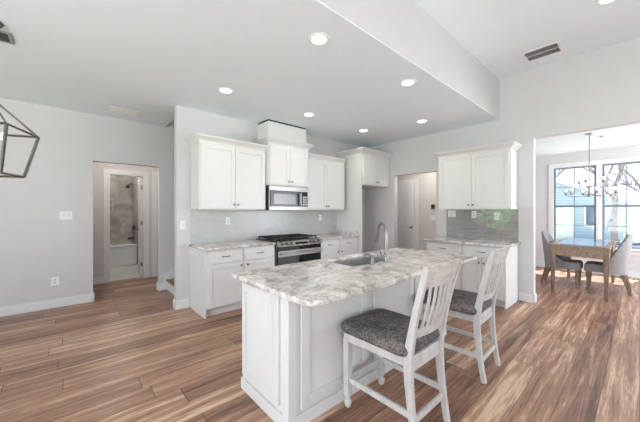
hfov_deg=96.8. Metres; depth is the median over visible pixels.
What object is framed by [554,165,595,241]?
window
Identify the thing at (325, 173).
upper cabinet
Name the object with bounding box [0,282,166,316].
baseboard
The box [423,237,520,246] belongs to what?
countertop
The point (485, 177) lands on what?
upper cabinet
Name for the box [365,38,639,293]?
wall
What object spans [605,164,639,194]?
tree
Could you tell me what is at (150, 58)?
ceiling
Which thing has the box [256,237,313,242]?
cooktop
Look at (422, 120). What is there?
recessed light
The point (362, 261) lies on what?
sink
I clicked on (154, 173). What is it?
trim
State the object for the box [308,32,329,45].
recessed light
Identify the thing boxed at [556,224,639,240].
ground
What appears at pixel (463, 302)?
cushion
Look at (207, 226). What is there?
backsplash
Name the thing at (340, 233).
countertop
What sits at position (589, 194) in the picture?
chandelier
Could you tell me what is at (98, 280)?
baseboard
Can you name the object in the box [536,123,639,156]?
ceiling
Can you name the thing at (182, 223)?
switch plate
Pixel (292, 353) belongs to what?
kitchen island
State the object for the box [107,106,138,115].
ceiling vent
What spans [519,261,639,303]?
baseboard
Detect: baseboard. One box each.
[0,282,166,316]
[93,277,102,284]
[173,298,189,309]
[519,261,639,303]
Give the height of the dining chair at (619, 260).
1.002 m
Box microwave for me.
[266,185,307,209]
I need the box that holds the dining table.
[549,238,615,300]
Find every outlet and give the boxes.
[51,277,58,285]
[226,217,229,224]
[261,305,265,322]
[494,213,498,219]
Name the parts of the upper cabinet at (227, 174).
door, crown molding, door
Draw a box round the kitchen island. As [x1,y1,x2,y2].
[241,277,445,421]
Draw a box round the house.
[556,178,634,239]
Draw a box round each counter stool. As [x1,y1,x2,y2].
[341,258,461,421]
[420,246,509,383]
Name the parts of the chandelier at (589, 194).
stem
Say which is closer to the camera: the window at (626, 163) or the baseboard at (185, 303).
the baseboard at (185, 303)
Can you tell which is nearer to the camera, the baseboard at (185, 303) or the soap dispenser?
the soap dispenser
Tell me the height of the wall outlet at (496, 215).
0.120 m
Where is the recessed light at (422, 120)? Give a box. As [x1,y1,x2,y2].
[416,119,427,122]
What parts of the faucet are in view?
spout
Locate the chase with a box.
[258,119,305,142]
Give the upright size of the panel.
2.550 m
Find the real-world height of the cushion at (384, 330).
0.103 m
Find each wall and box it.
[0,98,173,306]
[93,162,156,277]
[110,175,142,267]
[174,105,364,300]
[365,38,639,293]
[397,172,435,250]
[536,145,639,271]
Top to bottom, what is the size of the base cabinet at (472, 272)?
0.880 m
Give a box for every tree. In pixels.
[583,164,625,242]
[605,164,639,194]
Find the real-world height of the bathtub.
0.551 m
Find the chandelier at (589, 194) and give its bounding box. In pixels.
[564,133,616,196]
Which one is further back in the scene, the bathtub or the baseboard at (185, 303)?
the bathtub
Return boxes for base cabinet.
[190,247,242,318]
[241,245,274,307]
[321,239,338,258]
[339,237,357,255]
[427,241,461,289]
[462,244,518,308]
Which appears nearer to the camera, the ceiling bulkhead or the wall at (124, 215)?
the ceiling bulkhead
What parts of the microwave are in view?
glass, door, control panel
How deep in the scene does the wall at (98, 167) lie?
5.47 m
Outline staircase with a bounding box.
[164,267,173,294]
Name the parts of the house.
garage door, pane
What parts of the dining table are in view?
leg, leg, leg, leg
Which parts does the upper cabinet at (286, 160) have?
door, crown molding, door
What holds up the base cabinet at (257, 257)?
on the floor
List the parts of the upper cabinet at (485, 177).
door, crown molding, door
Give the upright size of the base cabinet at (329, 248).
0.880 m
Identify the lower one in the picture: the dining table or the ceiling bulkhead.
the dining table
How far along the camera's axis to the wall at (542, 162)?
6.74 m
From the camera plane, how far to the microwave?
4.75 m
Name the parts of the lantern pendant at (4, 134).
frame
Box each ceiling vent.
[0,30,13,44]
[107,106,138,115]
[522,41,562,61]
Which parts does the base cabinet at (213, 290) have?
panel, drawer, door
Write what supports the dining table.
on the floor
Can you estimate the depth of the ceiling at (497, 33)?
3.31 m
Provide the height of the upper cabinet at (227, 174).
1.030 m
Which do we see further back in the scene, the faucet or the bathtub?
the bathtub
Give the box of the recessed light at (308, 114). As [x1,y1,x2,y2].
[303,112,314,116]
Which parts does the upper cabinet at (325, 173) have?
door, crown molding, door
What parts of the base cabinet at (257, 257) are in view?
drawer, door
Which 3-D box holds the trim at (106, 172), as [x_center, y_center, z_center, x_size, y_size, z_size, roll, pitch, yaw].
[-3.940,0.289,5.795,0.780,2.222,0.140,0,0,-42]
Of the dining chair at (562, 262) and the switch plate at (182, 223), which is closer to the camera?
the switch plate at (182, 223)
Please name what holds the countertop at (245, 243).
on the base cabinet at (213, 290)
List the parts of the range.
oven door, control panel, door trim, handle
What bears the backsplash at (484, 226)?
attached to the wall at (599, 89)
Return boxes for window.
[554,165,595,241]
[602,161,639,248]
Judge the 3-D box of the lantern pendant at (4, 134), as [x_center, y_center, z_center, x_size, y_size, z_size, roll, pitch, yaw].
[-2.608,-0.889,2.231,0.453,1.219,0.453,0,0,-21]
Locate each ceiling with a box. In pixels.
[0,0,499,147]
[414,0,639,79]
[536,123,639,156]
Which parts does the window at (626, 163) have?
meeting rail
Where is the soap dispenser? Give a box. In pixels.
[363,254,374,264]
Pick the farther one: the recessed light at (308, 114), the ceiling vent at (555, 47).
the recessed light at (308, 114)
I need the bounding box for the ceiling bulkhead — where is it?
[319,0,499,118]
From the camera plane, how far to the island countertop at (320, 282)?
2.17 m
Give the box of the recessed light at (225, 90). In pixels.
[218,87,233,93]
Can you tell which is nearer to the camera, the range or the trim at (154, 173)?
the range
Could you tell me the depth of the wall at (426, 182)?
6.82 m
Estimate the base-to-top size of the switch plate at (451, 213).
0.120 m
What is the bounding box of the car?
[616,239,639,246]
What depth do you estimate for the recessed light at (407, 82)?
3.31 m
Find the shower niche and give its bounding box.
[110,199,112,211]
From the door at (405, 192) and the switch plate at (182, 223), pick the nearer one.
the switch plate at (182, 223)
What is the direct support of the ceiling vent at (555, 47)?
in the ceiling at (497, 33)
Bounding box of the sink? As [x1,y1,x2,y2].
[336,257,390,265]
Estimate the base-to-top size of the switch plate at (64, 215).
0.120 m
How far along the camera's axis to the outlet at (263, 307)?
1.99 m
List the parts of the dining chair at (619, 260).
leg, leg, seat, leg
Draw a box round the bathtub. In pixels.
[110,243,136,266]
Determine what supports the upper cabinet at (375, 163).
attached to the wall at (187, 121)
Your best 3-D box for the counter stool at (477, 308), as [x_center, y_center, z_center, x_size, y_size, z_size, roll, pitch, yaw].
[1.310,0.850,2.616,0.491,1.104,0.707,0,0,-44]
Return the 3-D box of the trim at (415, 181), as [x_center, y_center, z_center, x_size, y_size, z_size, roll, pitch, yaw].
[2.086,0.303,7.306,0.020,2.193,0.960,0,0,-42]
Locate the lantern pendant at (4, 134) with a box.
[0,21,39,177]
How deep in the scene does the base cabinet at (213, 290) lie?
3.85 m
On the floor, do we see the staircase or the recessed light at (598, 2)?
the staircase
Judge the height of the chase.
0.313 m
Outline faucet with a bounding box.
[375,222,388,262]
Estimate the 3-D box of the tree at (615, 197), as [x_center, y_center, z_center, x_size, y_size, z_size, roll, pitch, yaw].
[12.557,-1.331,12.625,2.498,6.379,5.665,0,0,28]
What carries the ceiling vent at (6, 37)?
in the ceiling at (150, 58)
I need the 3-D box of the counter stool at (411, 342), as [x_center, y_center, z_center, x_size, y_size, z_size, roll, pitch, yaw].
[0.544,0.850,1.941,0.491,1.104,0.707,0,0,-42]
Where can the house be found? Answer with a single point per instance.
(564, 215)
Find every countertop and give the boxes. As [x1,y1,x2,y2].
[189,240,275,250]
[231,248,476,306]
[314,229,358,239]
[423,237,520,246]
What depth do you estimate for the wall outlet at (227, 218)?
4.51 m
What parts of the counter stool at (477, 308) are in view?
leg, seat frame, leg, rail, leg, rail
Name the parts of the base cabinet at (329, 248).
drawer, door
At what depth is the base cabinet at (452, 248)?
4.61 m
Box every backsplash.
[191,210,336,243]
[446,209,517,241]
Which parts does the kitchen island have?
door panel, rail, corner post, panel, rail, panel, panel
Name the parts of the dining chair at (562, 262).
leg, leg, seat, leg, leg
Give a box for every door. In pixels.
[135,178,142,275]
[397,183,414,248]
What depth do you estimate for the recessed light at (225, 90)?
3.52 m
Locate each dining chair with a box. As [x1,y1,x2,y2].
[541,231,582,287]
[584,234,633,295]
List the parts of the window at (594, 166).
meeting rail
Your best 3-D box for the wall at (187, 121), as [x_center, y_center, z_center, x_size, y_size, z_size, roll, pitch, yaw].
[-0.474,-0.050,5.483,4.270,2.900,0.110,0,0,-42]
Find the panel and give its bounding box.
[337,153,361,252]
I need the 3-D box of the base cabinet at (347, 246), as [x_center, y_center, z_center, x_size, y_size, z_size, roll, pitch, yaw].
[0.368,0.960,5.711,0.528,0.880,0.661,0,0,-42]
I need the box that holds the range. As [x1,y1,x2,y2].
[256,234,321,265]
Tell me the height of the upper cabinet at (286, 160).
0.765 m
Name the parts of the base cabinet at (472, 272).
door, drawer, door, panel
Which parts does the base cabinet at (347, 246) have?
drawer, door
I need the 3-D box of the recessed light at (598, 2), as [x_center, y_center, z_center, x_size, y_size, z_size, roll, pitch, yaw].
[2.920,-2.146,2.872,0.192,0.008,0.192,0,0,-42]
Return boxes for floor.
[0,264,639,421]
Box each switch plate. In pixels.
[60,211,71,219]
[180,221,185,228]
[448,210,455,216]
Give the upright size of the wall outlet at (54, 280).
0.120 m
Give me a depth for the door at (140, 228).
6.11 m
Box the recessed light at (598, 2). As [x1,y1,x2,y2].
[596,0,615,5]
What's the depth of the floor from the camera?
2.59 m
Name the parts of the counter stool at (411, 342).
leg, leg, seat frame, leg, rail, rail, leg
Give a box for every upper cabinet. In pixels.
[186,133,267,209]
[252,135,313,187]
[308,153,346,209]
[334,147,392,188]
[434,141,522,209]
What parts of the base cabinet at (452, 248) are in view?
drawer, door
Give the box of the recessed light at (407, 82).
[399,79,415,86]
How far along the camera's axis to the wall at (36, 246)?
4.15 m
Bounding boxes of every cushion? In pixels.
[341,308,439,356]
[423,286,491,314]
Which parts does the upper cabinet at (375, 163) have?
crown molding, door, door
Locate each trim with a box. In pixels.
[103,169,149,282]
[152,171,156,276]
[397,179,417,249]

